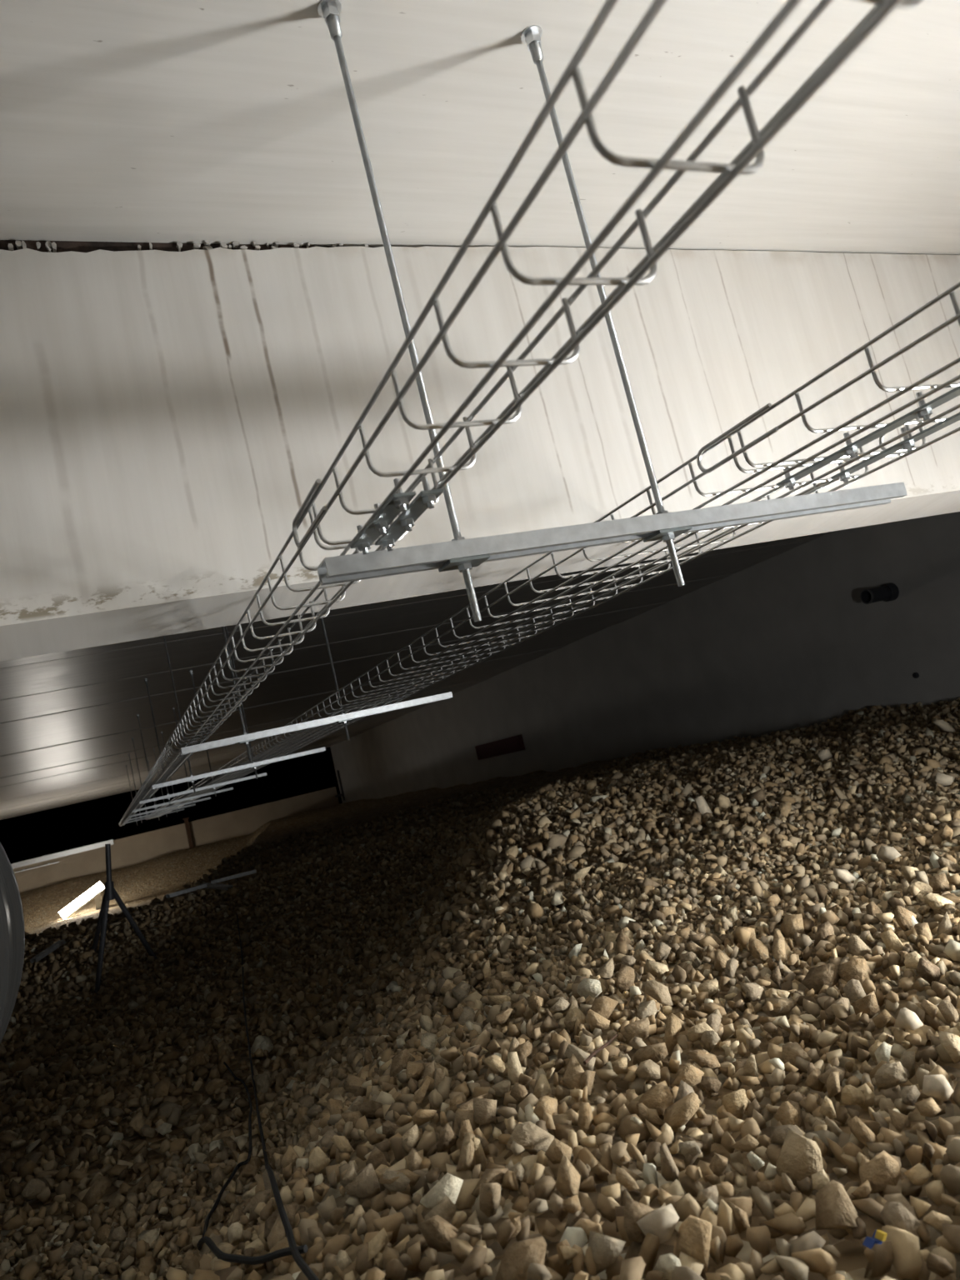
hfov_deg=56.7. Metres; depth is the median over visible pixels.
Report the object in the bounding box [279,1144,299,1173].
stone
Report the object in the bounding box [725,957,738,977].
stone
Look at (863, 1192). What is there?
stone
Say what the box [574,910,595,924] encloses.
stone
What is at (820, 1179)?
stone
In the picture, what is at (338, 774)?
wall bracket
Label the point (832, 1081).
stone
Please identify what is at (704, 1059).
stone
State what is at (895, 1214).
stone
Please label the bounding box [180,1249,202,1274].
stone
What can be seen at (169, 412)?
wall
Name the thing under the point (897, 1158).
stone
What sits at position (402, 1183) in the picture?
stone
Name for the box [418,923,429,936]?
stone
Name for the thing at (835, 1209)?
stone
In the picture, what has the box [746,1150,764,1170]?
stone
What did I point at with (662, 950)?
stone
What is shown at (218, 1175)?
stone
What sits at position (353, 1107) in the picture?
stone
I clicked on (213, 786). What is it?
hanger
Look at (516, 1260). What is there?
stone
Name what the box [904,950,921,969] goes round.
stone
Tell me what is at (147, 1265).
stone
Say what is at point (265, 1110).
stone
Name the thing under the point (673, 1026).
stone
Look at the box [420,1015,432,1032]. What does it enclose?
stone
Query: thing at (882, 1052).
stone
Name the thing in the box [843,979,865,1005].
stone
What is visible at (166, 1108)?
stone
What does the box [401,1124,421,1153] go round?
stone
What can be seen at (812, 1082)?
stone
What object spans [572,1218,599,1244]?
stone
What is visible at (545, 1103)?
stone
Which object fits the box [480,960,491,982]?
stone
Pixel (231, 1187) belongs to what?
stone
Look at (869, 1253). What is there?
stone
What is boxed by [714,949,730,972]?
stone
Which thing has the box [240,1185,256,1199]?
stone
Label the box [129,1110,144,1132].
stone
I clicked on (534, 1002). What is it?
stone
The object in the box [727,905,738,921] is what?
stone
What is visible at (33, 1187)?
stone
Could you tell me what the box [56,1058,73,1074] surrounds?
stone
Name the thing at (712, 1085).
stone
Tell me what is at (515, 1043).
stone
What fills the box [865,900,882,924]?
stone
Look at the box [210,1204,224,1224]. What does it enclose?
stone
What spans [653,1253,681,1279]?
stone
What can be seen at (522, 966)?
stone
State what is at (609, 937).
stone
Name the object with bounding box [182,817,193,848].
rusty post
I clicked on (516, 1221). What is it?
stone
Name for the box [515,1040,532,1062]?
stone
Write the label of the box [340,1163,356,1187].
stone
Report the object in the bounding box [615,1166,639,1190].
stone
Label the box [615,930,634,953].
stone
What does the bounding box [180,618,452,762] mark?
hanger
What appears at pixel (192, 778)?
hanger
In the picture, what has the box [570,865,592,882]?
stone
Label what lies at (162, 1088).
stone
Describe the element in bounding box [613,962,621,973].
stone
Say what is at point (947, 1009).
stone
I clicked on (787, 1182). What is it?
stone
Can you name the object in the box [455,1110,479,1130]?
stone
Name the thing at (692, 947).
stone
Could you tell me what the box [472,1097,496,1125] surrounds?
stone
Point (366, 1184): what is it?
stone
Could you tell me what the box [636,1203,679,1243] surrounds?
stone
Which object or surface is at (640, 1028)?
stone
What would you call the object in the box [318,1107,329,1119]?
stone
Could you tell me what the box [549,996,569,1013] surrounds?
stone
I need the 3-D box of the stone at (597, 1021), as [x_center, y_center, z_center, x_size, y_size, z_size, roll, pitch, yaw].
[0.181,0.575,1.347,0.032,0.034,0.017,-15,-7,10]
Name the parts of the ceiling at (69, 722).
ceiling panel, ceiling panel, ceiling panel, ceiling panel, ceiling panel, ceiling panel, ceiling panel, ceiling panel, ceiling panel, ceiling panel, ceiling panel, ceiling panel, ceiling panel, ceiling panel, ceiling panel, ceiling panel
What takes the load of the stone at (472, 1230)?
on the gravel
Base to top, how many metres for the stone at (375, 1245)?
0.020 m
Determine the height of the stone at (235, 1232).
0.023 m
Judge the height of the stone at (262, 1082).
0.069 m
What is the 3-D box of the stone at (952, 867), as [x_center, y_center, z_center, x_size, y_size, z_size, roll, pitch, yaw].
[1.009,0.481,1.893,0.054,0.045,0.034,-14,-7,4]
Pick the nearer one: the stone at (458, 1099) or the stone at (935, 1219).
the stone at (935, 1219)
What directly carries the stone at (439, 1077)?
on the gravel
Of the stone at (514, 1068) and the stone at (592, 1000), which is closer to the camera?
the stone at (514, 1068)
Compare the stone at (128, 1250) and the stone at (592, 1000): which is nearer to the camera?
the stone at (592, 1000)
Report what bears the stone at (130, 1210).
on the gravel
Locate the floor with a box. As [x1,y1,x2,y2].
[0,704,959,1279]
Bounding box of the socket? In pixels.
[880,582,899,601]
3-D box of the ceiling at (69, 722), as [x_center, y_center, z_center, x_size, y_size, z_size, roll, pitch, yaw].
[-4.510,1.427,13.301,10.800,0.205,24.585,-10,-8,-24]
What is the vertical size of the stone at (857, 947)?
0.048 m
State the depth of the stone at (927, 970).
1.33 m
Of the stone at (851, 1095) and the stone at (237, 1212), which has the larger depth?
the stone at (237, 1212)
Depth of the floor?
2.79 m
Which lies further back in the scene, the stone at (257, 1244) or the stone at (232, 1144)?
the stone at (232, 1144)
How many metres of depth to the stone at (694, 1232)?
0.74 m
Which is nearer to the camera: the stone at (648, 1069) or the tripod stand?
the stone at (648, 1069)
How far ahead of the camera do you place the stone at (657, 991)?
1.43 m
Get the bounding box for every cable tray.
[119,0,922,825]
[145,281,959,819]
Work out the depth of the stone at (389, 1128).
1.16 m
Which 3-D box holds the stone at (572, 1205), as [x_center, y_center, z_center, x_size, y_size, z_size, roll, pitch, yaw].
[0.085,0.528,0.832,0.018,0.015,0.015,-13,-7,-6]
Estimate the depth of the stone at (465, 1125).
1.05 m
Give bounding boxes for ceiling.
[0,0,959,254]
[0,530,834,819]
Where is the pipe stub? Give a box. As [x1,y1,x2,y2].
[860,582,899,604]
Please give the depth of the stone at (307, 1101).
1.97 m
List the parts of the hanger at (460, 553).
threaded rod, threaded rod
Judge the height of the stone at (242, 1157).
0.032 m
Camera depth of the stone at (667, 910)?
2.04 m
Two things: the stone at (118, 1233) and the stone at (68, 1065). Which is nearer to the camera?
the stone at (118, 1233)
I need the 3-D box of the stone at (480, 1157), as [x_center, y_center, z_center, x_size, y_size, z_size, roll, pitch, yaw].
[-0.004,0.576,0.996,0.019,0.051,0.048,-13,-7,-4]
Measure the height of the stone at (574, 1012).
0.048 m
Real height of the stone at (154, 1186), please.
0.034 m
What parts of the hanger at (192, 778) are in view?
threaded rod, threaded rod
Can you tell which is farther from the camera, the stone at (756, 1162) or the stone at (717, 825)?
the stone at (717, 825)
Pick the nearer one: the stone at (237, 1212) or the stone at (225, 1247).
the stone at (225, 1247)
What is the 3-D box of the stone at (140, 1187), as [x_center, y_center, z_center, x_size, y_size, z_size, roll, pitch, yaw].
[-0.801,1.291,2.077,0.046,0.048,0.024,-10,-8,-25]
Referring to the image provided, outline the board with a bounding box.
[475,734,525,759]
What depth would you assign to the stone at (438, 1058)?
1.39 m
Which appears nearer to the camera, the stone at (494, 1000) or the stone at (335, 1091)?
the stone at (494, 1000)
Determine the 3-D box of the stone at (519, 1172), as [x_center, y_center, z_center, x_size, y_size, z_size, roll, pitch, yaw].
[0.041,0.559,0.937,0.012,0.017,0.023,-16,-7,17]
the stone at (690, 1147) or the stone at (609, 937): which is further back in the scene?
the stone at (609, 937)
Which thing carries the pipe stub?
attached to the wall at (787, 640)
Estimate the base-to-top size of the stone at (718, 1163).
0.019 m
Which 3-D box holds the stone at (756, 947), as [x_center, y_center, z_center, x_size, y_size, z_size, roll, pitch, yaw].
[0.510,0.573,1.631,0.033,0.047,0.044,-16,-7,19]
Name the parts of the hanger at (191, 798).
threaded rod, threaded rod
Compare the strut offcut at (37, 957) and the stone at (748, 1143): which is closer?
the stone at (748, 1143)
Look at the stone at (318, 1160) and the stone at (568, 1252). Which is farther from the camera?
the stone at (318, 1160)
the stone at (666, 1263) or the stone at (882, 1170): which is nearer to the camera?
the stone at (666, 1263)
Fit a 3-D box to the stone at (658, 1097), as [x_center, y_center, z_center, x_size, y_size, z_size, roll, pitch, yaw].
[0.209,0.558,1.074,0.046,0.030,0.036,-13,-7,-6]
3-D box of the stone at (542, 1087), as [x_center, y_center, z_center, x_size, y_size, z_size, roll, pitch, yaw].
[0.083,0.585,1.163,0.021,0.030,0.039,-16,-8,22]
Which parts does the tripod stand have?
leg, leg, leg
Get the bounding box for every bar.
[10,840,113,868]
[14,861,59,873]
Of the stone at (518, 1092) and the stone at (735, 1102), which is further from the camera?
the stone at (518, 1092)
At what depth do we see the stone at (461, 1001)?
1.87 m
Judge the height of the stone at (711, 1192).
0.022 m
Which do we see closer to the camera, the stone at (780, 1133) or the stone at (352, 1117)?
the stone at (780, 1133)
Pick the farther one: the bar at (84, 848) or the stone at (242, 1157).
the bar at (84, 848)
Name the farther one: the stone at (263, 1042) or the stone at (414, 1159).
the stone at (263, 1042)
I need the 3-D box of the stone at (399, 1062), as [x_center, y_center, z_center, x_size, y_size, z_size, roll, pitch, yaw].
[-0.128,0.681,1.436,0.042,0.034,0.031,-10,-8,-26]
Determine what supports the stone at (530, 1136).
on the gravel
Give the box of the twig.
[583,1034,617,1064]
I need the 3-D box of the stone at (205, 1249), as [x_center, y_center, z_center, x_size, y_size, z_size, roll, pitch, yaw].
[-0.380,0.860,1.251,0.036,0.043,0.031,-16,-7,20]
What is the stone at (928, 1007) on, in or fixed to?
on the gravel
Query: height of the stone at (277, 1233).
0.034 m
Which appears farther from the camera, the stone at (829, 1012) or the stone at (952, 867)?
the stone at (952, 867)
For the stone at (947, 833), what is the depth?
2.20 m
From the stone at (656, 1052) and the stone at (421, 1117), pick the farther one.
the stone at (656, 1052)
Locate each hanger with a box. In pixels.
[122,760,184,824]
[125,748,195,821]
[128,731,210,819]
[132,707,233,814]
[139,670,266,806]
[151,625,325,793]
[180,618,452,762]
[316,0,907,622]
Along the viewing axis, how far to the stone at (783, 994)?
1.41 m
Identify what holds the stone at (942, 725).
on the gravel
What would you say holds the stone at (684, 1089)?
on the gravel
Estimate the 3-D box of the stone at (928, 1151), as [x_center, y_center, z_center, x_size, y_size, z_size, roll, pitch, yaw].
[0.431,0.488,0.854,0.010,0.016,0.013,-13,-7,-4]
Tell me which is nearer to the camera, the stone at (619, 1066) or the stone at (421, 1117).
the stone at (421, 1117)
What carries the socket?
attached to the pipe stub
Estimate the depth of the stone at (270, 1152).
1.77 m
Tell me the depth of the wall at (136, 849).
24.66 m
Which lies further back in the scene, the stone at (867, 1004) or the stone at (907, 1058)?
the stone at (867, 1004)
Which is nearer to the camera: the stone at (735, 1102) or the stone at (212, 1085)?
the stone at (735, 1102)
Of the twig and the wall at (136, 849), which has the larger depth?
the wall at (136, 849)
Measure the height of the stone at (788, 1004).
0.029 m
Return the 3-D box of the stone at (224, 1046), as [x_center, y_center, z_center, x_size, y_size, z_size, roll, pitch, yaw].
[-0.858,1.389,2.992,0.051,0.074,0.047,-19,-9,35]
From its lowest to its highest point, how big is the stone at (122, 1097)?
0.035 m
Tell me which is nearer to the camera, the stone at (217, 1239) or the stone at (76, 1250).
the stone at (217, 1239)
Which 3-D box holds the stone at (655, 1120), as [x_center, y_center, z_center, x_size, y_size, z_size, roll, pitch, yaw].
[0.201,0.557,1.042,0.028,0.030,0.024,-14,-7,4]
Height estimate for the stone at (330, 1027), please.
0.076 m
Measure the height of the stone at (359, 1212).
0.026 m
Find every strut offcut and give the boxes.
[30,939,65,963]
[165,884,206,898]
[200,882,232,889]
[210,869,256,883]
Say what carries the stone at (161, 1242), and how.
on the gravel
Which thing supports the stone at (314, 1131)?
on the gravel
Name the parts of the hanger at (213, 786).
threaded rod, threaded rod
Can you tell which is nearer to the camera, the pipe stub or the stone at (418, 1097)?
the stone at (418, 1097)
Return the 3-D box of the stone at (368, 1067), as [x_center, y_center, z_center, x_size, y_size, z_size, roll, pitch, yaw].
[-0.229,0.855,1.737,0.044,0.042,0.034,-12,-7,-10]
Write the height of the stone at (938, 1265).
0.024 m
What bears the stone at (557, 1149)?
on the gravel
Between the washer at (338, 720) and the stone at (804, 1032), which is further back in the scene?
the washer at (338, 720)
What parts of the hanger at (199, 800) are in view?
threaded rod, threaded rod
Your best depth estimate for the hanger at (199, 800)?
11.16 m
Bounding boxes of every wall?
[0,240,959,661]
[12,786,339,893]
[330,511,959,803]
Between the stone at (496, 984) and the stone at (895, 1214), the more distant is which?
the stone at (496, 984)
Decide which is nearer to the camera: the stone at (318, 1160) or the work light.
the stone at (318, 1160)
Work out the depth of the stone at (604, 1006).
1.37 m
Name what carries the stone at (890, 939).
on the gravel
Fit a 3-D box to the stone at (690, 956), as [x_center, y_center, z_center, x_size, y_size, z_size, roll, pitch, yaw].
[0.384,0.589,1.626,0.037,0.035,0.020,-17,-8,29]
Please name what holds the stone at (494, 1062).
on the gravel
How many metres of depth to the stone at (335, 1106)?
1.43 m
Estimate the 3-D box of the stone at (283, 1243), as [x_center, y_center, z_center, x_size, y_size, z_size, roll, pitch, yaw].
[-0.197,0.632,0.913,0.034,0.040,0.047,-11,-8,-22]
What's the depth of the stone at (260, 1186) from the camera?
1.25 m
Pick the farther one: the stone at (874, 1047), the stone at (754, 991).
the stone at (754, 991)
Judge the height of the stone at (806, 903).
0.025 m
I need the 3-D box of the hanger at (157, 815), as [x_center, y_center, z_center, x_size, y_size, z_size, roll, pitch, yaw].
[-5.657,2.584,15.209,0.995,1.040,0.041,-10,-8,-24]
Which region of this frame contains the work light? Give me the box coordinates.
[58,880,104,919]
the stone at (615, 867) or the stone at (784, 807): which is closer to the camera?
the stone at (615, 867)
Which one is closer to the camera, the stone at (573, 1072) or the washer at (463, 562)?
the washer at (463, 562)
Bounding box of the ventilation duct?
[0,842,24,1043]
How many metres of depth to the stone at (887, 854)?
2.14 m
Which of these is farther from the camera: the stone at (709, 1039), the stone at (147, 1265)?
the stone at (147, 1265)
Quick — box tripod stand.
[91,843,157,992]
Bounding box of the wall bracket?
[335,770,344,800]
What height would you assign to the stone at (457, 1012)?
0.046 m
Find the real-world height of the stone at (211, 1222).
0.028 m
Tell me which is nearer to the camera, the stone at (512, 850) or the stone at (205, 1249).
the stone at (205, 1249)
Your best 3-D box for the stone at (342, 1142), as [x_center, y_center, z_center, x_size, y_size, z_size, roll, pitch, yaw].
[-0.178,0.661,1.166,0.023,0.027,0.026,-8,-9,-39]
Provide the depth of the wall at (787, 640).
9.82 m
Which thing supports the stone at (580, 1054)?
on the gravel
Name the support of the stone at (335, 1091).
on the gravel
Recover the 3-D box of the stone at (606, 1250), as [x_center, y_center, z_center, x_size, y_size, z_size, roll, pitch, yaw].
[0.105,0.517,0.751,0.038,0.040,0.024,-15,-7,11]
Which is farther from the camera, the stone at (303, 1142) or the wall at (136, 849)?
the wall at (136, 849)
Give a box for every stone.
[1,1207,16,1224]
[20,1178,53,1201]
[20,1255,43,1268]
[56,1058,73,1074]
[63,1240,84,1258]
[80,1174,113,1209]
[92,1224,111,1244]
[108,1192,126,1210]
[108,1225,127,1243]
[112,1091,128,1104]
[117,1245,135,1267]
[123,1200,138,1219]
[126,1180,146,1196]
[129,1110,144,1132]
[136,1255,156,1279]
[138,1228,159,1245]
[146,1180,163,1197]
[151,1235,168,1259]
[152,1076,170,1104]
[155,1100,184,1119]
[170,1185,199,1199]
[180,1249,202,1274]
[199,1232,215,1254]
[200,1214,215,1230]
[200,1227,223,1249]
[204,1077,230,1094]
[209,1139,224,1152]
[210,1166,226,1193]
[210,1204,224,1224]
[210,1235,223,1245]
[217,1042,229,1060]
[217,1241,235,1259]
[224,1135,239,1152]
[224,1178,235,1193]
[227,1222,244,1245]
[230,1205,245,1224]
[233,1133,248,1142]
[233,1200,244,1210]
[237,1152,253,1164]
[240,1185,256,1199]
[242,1155,261,1177]
[244,1196,252,1208]
[244,1238,264,1254]
[244,1247,254,1268]
[249,1189,270,1221]
[250,1035,274,1055]
[251,1105,270,1124]
[253,1073,271,1094]
[254,1173,262,1183]
[255,1176,264,1194]
[262,1169,282,1189]
[263,1204,297,1241]
[264,1148,283,1169]
[266,1205,287,1249]
[270,1236,306,1266]
[275,1155,282,1172]
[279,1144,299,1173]
[280,1153,284,1168]
[296,1105,308,1124]
[297,1133,311,1148]
[298,1093,316,1108]
[306,1055,319,1074]
[306,1103,323,1119]
[308,1145,330,1173]
[309,1125,320,1138]
[312,1076,329,1098]
[316,1092,329,1106]
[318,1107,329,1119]
[318,1129,337,1155]
[319,1020,339,1039]
[325,1086,346,1101]
[327,1098,344,1115]
[330,1135,354,1152]
[335,1250,352,1270]
[340,1110,362,1128]
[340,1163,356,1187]
[344,1074,366,1094]
[344,1163,380,1198]
[347,1095,364,1109]
[349,1205,364,1233]
[350,1100,360,1111]
[355,1100,382,1119]
[356,1062,371,1077]
[363,1046,373,1066]
[365,1145,389,1185]
[367,1228,388,1261]
[379,1168,420,1185]
[381,1120,400,1139]
[382,1170,410,1191]
[385,962,400,973]
[389,1049,414,1076]
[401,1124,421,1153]
[405,1060,424,1080]
[407,1147,422,1171]
[411,1109,436,1127]
[412,1077,430,1103]
[417,1215,458,1252]
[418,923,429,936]
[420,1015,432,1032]
[420,1032,437,1054]
[420,1173,463,1208]
[423,1060,435,1079]
[424,1195,456,1222]
[431,1045,449,1072]
[433,1068,444,1089]
[435,1027,454,1037]
[435,1123,458,1152]
[440,979,456,997]
[440,1110,448,1126]
[449,1094,464,1113]
[451,981,470,1004]
[452,1006,463,1022]
[455,1093,488,1109]
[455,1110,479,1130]
[455,1131,475,1171]
[458,995,468,1004]
[458,1006,475,1025]
[458,1224,483,1236]
[459,1119,474,1140]
[464,1135,487,1172]
[471,1167,508,1197]
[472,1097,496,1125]
[479,1182,500,1217]
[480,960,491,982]
[483,1054,505,1074]
[487,995,514,1005]
[490,978,504,994]
[491,1080,510,1096]
[493,1006,512,1024]
[495,970,516,983]
[495,1236,546,1279]
[501,1001,511,1009]
[505,845,519,859]
[505,1120,554,1152]
[507,1051,526,1087]
[509,1036,519,1052]
[510,1082,527,1102]
[510,1215,520,1239]
[512,1161,525,1180]
[513,960,527,974]
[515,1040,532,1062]
[527,995,544,1013]
[533,1074,552,1098]
[533,1095,557,1119]
[545,1137,572,1164]
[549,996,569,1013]
[555,1155,580,1197]
[555,1239,570,1267]
[560,1245,578,1259]
[561,1053,584,1089]
[562,1194,581,1213]
[564,1002,585,1032]
[564,1044,595,1071]
[568,943,582,959]
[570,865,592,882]
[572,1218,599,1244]
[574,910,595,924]
[576,978,601,999]
[577,1101,593,1134]
[580,1070,595,1095]
[587,1009,609,1032]
[588,1230,625,1274]
[589,998,594,1004]
[590,995,618,1019]
[596,958,614,979]
[604,930,618,953]
[606,862,627,874]
[610,1056,627,1074]
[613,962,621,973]
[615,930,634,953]
[615,964,634,993]
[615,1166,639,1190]
[620,955,635,967]
[622,1016,649,1044]
[623,1198,654,1243]
[632,1042,668,1065]
[633,950,649,962]
[635,930,649,939]
[635,1059,660,1080]
[636,1000,659,1019]
[636,1080,674,1119]
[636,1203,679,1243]
[637,1102,664,1126]
[640,980,673,1005]
[644,959,669,979]
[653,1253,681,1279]
[654,941,671,961]
[659,905,675,919]
[660,1142,679,1181]
[663,1015,681,1054]
[664,1092,699,1133]
[670,1062,704,1086]
[675,1080,699,1104]
[675,1215,712,1271]
[678,1140,701,1159]
[679,951,699,969]
[686,940,704,959]
[686,1021,714,1041]
[687,1050,720,1069]
[694,795,712,815]
[695,1185,718,1212]
[697,978,718,997]
[699,1030,719,1053]
[700,1075,721,1093]
[701,880,718,888]
[705,1013,720,1032]
[709,1152,727,1176]
[713,820,728,830]
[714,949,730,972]
[721,1088,748,1119]
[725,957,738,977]
[726,1200,749,1233]
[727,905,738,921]
[731,1134,759,1152]
[732,925,755,949]
[740,982,763,1001]
[743,1055,758,1077]
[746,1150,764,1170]
[748,937,769,964]
[755,1180,774,1193]
[765,988,789,998]
[765,997,796,1017]
[770,965,783,989]
[770,1125,803,1145]
[771,937,787,966]
[773,930,790,950]
[773,1100,801,1127]
[775,1130,823,1192]
[778,801,791,819]
[780,914,804,938]
[781,1041,811,1074]
[781,1172,796,1194]
[790,1020,809,1043]
[801,900,814,907]
[801,963,839,994]
[805,1068,824,1091]
[811,1169,829,1190]
[814,920,834,946]
[815,1180,859,1229]
[817,749,832,763]
[818,1065,844,1086]
[819,1095,836,1119]
[824,996,850,1019]
[826,1071,840,1099]
[830,888,852,899]
[833,867,856,884]
[838,958,872,984]
[839,1085,865,1105]
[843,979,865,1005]
[847,1115,878,1147]
[848,934,872,956]
[850,1179,871,1199]
[851,990,879,1018]
[858,1150,900,1194]
[860,1155,869,1166]
[863,1247,874,1262]
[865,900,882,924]
[868,1041,892,1059]
[872,1009,892,1028]
[874,1041,891,1064]
[874,1061,908,1092]
[875,845,900,863]
[879,929,903,953]
[880,1201,929,1249]
[887,1108,908,1131]
[889,1154,900,1167]
[893,1007,923,1029]
[895,905,916,930]
[900,1051,915,1079]
[900,1085,920,1105]
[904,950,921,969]
[904,1163,933,1185]
[906,880,932,897]
[914,922,933,944]
[914,1097,940,1117]
[915,957,940,986]
[920,999,938,1019]
[922,1074,953,1101]
[922,1142,934,1159]
[922,1210,952,1231]
[923,892,954,913]
[926,1253,954,1278]
[929,873,950,891]
[931,772,954,786]
[934,720,955,732]
[936,857,959,873]
[936,911,952,934]
[936,1000,959,1023]
[939,1030,959,1064]
[940,825,953,842]
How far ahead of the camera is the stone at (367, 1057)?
1.84 m
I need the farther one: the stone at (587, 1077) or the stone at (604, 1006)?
the stone at (604, 1006)
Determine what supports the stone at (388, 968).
on the gravel
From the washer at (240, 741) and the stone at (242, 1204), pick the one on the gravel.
the stone at (242, 1204)
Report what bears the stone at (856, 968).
on the gravel
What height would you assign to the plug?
0.052 m
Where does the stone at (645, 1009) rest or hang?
on the gravel
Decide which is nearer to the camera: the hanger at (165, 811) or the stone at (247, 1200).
the stone at (247, 1200)
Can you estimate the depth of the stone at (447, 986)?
1.97 m
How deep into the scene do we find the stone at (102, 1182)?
2.14 m
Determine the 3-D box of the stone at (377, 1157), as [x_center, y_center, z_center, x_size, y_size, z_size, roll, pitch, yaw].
[-0.122,0.632,1.066,0.028,0.042,0.022,-20,-9,41]
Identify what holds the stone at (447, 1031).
on the gravel
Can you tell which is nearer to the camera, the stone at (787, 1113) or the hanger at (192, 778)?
the stone at (787, 1113)
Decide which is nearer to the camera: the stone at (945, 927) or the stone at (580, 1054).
the stone at (580, 1054)
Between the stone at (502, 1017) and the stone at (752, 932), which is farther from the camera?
the stone at (752, 932)
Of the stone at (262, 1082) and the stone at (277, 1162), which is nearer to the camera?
the stone at (277, 1162)
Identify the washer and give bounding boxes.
[238,739,254,744]
[336,718,352,723]
[438,554,489,572]
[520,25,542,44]
[643,525,692,542]
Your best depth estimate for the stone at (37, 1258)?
1.83 m
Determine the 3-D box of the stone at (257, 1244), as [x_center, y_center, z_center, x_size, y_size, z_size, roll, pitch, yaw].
[-0.251,0.670,0.983,0.020,0.010,0.021,-10,-8,-26]
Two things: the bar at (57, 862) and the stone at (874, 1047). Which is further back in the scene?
the bar at (57, 862)
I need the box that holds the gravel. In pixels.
[0,697,959,1279]
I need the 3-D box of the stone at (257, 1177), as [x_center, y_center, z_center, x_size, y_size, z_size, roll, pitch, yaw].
[-0.374,0.963,1.577,0.044,0.047,0.028,-10,-8,-27]
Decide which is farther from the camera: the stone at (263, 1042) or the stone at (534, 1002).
the stone at (263, 1042)
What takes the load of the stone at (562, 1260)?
on the gravel
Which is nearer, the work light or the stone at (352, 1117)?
the stone at (352, 1117)
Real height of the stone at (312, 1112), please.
0.034 m
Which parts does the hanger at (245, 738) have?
threaded rod, threaded rod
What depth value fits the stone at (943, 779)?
3.24 m
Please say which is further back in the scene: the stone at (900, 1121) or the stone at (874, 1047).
the stone at (874, 1047)
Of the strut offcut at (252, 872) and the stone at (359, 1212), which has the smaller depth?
the stone at (359, 1212)
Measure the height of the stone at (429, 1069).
0.033 m
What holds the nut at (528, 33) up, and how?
in the hanger at (460, 553)
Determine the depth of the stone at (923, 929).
1.51 m
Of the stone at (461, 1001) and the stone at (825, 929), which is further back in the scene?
the stone at (461, 1001)
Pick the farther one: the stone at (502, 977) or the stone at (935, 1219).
the stone at (502, 977)
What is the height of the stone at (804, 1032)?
0.035 m
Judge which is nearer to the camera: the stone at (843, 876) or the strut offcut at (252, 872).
the stone at (843, 876)
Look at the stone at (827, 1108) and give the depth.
1.00 m
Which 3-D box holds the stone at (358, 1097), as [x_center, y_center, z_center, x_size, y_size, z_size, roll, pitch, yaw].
[-0.193,0.725,1.381,0.020,0.026,0.041,-17,-8,28]
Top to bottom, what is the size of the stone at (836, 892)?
0.029 m
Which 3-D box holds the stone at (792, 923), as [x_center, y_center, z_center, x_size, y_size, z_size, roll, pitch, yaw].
[0.605,0.556,1.725,0.048,0.042,0.036,-18,-8,30]
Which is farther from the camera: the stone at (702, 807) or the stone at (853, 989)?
the stone at (702, 807)
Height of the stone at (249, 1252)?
0.021 m
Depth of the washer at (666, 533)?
1.18 m
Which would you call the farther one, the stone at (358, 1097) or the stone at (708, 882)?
the stone at (708, 882)
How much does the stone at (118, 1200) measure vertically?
0.039 m
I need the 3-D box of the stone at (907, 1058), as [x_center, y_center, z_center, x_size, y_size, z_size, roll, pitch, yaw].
[0.518,0.512,1.073,0.016,0.033,0.017,-13,-7,-5]
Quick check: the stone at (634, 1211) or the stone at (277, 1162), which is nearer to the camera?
the stone at (634, 1211)
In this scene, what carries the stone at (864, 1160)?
on the gravel
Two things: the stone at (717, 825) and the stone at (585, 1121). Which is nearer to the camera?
the stone at (585, 1121)
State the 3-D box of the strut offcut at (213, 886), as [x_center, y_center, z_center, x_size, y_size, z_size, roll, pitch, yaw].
[-1.648,1.540,5.562,0.041,0.056,0.344,-7,-10,-45]
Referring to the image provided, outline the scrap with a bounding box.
[862,1229,887,1249]
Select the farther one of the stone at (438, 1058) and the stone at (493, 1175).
the stone at (438, 1058)
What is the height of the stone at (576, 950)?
0.039 m
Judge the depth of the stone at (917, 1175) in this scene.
0.82 m
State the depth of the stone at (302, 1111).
1.91 m
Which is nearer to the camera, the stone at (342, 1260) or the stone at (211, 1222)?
the stone at (342, 1260)
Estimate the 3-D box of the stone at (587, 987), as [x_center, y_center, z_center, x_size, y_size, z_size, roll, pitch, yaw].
[0.184,0.588,1.496,0.053,0.038,0.034,-20,-9,42]
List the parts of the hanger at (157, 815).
threaded rod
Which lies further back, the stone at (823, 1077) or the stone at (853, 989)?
the stone at (853, 989)
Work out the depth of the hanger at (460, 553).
1.14 m
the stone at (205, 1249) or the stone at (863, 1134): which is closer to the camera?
the stone at (863, 1134)
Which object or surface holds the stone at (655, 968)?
on the gravel
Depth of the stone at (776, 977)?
1.48 m
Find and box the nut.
[317,0,341,18]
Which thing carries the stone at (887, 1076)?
on the gravel
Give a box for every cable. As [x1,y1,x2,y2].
[196,1061,307,1264]
[235,913,319,1279]
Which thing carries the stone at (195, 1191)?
on the gravel
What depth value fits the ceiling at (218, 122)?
1.42 m
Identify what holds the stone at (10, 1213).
on the gravel
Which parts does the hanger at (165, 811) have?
threaded rod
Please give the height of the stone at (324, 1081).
0.047 m
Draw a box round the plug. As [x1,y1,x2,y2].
[912,672,919,678]
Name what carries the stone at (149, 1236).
on the gravel

